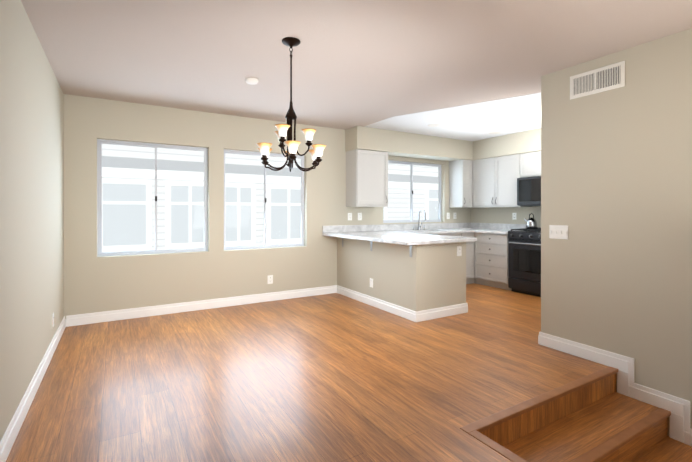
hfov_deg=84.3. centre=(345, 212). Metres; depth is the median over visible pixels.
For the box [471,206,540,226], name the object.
wall
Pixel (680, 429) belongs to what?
baseboard
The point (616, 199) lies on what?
wall
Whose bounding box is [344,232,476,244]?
countertop
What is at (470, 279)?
base cabinet
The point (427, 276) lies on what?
wall
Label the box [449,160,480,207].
upper cabinet
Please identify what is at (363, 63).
ceiling
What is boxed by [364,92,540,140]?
ceiling
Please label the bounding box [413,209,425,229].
faucet
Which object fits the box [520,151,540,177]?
upper cabinet
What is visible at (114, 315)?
baseboard
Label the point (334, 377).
floor
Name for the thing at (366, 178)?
upper cabinet
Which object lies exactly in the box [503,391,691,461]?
steps
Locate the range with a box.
[508,227,540,296]
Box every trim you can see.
[460,424,527,461]
[471,366,617,430]
[571,408,670,461]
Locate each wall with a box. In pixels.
[0,0,63,440]
[64,94,470,318]
[337,237,465,311]
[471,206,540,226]
[541,28,691,435]
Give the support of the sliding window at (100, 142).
in the wall at (93, 283)
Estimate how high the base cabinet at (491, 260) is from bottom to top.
0.856 m
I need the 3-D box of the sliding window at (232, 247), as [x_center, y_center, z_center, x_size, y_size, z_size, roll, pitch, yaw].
[-1.104,-0.159,5.226,1.150,1.300,0.058,0,0,-31]
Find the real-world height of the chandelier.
0.933 m
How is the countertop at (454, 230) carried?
on the base cabinet at (470, 279)
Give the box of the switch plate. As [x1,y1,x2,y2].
[549,225,567,239]
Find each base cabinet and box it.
[431,233,476,283]
[474,233,511,289]
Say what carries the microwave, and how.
attached to the upper cabinet at (530, 164)
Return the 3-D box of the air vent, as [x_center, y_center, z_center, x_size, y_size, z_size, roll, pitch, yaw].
[2.006,-1.052,3.074,0.015,0.195,0.410,0,0,-31]
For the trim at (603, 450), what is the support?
attached to the steps
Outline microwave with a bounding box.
[517,176,540,205]
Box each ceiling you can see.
[21,0,691,129]
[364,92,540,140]
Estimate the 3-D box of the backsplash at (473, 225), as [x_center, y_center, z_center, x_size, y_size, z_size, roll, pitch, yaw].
[2.653,0.247,6.621,0.023,0.099,1.208,0,0,-31]
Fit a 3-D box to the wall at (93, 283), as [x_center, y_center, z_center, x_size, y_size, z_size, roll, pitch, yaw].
[-0.347,-0.020,5.654,6.170,2.440,0.150,0,0,-31]
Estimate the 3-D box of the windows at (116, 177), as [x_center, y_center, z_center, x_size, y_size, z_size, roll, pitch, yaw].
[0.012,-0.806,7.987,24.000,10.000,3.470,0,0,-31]
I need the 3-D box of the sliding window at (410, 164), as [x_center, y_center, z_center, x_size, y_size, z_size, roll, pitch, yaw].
[1.128,-0.338,6.559,1.350,1.030,0.058,0,0,-31]
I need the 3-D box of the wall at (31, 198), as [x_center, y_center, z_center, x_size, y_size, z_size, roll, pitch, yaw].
[-0.900,0.172,0.420,0.150,2.800,8.570,0,0,-31]
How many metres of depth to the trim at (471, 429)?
1.99 m
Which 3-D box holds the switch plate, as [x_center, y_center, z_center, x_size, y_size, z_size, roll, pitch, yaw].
[1.853,0.175,3.335,0.014,0.120,0.165,0,0,-31]
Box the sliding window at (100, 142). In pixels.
[97,139,207,256]
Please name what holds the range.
on the floor
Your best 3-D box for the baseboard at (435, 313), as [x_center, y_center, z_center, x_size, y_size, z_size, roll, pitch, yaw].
[1.122,1.145,4.386,0.787,0.115,0.017,0,0,-31]
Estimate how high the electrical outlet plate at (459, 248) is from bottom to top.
0.115 m
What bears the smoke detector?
attached to the ceiling at (363, 63)
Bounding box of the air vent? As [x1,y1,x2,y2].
[570,61,624,99]
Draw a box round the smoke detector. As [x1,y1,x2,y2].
[245,77,258,84]
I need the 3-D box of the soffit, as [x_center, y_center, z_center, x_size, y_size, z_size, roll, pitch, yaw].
[2.208,-1.071,4.720,2.740,0.325,4.070,0,0,-31]
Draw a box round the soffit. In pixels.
[345,126,540,160]
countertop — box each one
[322,228,483,237]
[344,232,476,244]
[476,229,516,233]
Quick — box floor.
[6,283,615,461]
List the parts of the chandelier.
lamp shade, lamp shade, lamp shade, lamp shade, lamp shade, lamp shade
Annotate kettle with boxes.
[524,213,536,228]
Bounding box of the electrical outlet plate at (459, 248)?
[457,246,461,255]
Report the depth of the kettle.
5.86 m
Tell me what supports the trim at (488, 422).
attached to the steps
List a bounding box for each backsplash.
[322,223,470,232]
[471,223,525,229]
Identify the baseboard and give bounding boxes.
[0,316,67,461]
[68,285,335,326]
[336,285,419,321]
[420,303,467,321]
[538,332,691,445]
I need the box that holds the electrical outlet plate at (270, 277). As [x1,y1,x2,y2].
[267,275,272,283]
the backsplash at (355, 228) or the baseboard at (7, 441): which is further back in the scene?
the backsplash at (355, 228)
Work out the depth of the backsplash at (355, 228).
6.17 m
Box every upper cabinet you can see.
[346,149,387,206]
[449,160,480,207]
[472,154,531,206]
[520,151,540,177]
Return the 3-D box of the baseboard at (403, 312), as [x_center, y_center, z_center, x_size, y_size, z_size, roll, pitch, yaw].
[0.322,1.144,4.922,0.017,0.115,1.757,0,0,-31]
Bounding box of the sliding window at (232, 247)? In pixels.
[224,149,303,249]
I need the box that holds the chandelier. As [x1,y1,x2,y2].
[256,37,325,171]
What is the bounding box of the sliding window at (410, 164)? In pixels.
[383,160,440,222]
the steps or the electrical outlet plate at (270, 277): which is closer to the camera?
the steps
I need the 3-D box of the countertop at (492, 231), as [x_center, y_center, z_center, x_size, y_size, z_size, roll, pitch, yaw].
[2.550,0.318,6.193,0.642,0.040,0.578,0,0,-31]
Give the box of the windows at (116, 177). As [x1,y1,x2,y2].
[102,144,437,251]

